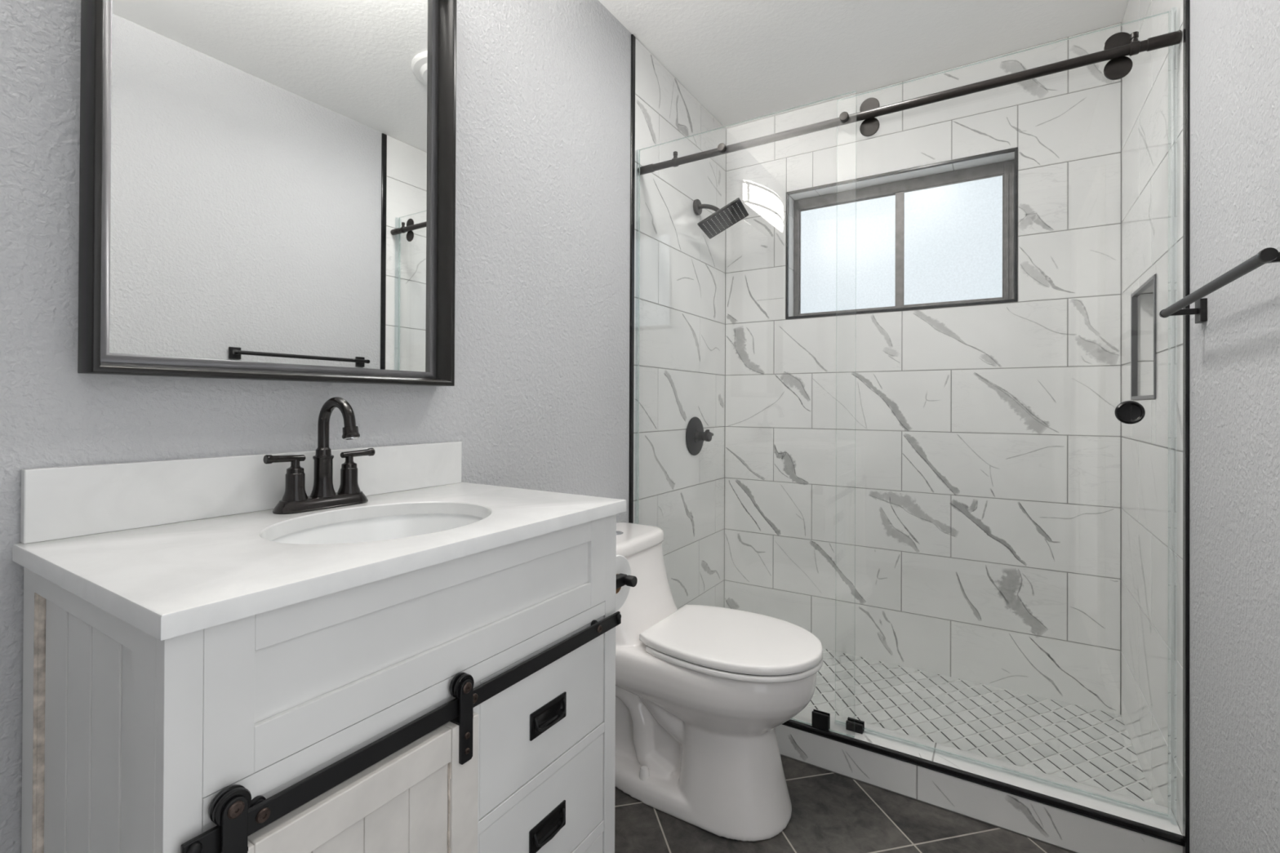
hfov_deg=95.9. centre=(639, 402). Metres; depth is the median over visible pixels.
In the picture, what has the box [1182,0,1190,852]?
trim
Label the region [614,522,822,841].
toilet
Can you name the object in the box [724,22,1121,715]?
wall
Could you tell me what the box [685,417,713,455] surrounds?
shower valve
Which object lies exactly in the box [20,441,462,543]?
backsplash
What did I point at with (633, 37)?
trim
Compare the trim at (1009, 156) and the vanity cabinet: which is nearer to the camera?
the vanity cabinet
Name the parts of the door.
knob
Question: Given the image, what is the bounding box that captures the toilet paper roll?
[615,554,631,611]
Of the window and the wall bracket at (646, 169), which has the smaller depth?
the wall bracket at (646, 169)
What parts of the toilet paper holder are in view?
arm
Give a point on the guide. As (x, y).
(854, 725)
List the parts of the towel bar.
post, wall plate, post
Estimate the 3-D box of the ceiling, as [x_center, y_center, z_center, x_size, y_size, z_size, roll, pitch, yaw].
[0.219,-1.421,1.101,1.766,0.100,3.670,0,0,32]
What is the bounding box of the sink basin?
[271,513,484,544]
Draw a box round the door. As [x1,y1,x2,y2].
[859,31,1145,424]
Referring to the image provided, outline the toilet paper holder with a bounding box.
[616,573,637,589]
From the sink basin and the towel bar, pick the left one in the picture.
the sink basin
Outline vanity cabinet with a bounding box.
[21,514,621,852]
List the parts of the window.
sash, frosted pane, sash, frosted pane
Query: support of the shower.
attached to the wall at (539, 399)
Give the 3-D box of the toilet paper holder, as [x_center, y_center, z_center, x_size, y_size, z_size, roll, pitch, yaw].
[-0.099,0.388,1.272,0.170,0.042,0.079,0,0,32]
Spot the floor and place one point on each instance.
(1088, 746)
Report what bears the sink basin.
in the countertop
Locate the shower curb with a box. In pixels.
[774,706,1182,852]
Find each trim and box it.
[628,34,635,523]
[782,719,1182,846]
[788,151,1014,319]
[1130,274,1155,399]
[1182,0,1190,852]
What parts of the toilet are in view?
tank lid, lid, seat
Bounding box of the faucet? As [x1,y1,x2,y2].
[263,396,375,514]
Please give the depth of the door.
1.45 m
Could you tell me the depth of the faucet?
1.08 m
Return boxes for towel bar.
[1159,247,1279,323]
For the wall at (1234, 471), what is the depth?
1.20 m
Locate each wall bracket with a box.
[637,164,653,174]
[1146,30,1182,51]
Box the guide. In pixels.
[845,717,864,733]
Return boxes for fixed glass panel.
[717,111,848,731]
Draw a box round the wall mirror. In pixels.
[77,0,457,386]
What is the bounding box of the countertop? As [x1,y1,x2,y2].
[12,482,626,640]
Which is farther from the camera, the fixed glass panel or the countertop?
the fixed glass panel
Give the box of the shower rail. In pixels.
[637,30,1182,174]
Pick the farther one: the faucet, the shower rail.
the shower rail
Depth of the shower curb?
1.57 m
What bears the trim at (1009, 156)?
attached to the wall at (937, 491)
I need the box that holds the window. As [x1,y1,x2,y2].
[785,146,1017,319]
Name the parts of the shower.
arm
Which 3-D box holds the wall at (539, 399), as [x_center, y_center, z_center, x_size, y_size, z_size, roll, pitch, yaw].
[-0.490,-0.076,1.523,0.120,2.594,3.650,0,0,32]
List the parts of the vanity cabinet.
panel, barn door, door rail, false drawer, drawer, drawer, pull plate, pull plate, bail handle, bail handle, drawer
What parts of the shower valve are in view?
lever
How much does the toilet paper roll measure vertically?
0.124 m
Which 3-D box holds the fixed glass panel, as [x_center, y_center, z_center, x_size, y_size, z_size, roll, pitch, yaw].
[0.317,0.033,1.954,0.786,1.956,0.022,0,0,32]
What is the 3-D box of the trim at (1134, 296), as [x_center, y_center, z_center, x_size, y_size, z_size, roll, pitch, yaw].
[1.521,-0.182,1.740,0.016,0.345,0.341,0,0,32]
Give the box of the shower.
[693,197,748,239]
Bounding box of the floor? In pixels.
[614,648,1155,852]
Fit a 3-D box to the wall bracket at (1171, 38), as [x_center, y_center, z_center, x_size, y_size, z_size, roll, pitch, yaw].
[1.264,-0.874,1.396,0.061,0.029,0.029,0,0,32]
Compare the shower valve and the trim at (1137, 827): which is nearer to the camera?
the trim at (1137, 827)
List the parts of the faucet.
lever, handle, plate, spout, handle, lever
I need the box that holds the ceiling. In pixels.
[598,0,1128,129]
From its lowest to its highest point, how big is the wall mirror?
0.985 m
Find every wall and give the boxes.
[0,0,726,852]
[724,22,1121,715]
[1120,0,1279,852]
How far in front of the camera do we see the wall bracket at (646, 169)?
2.16 m

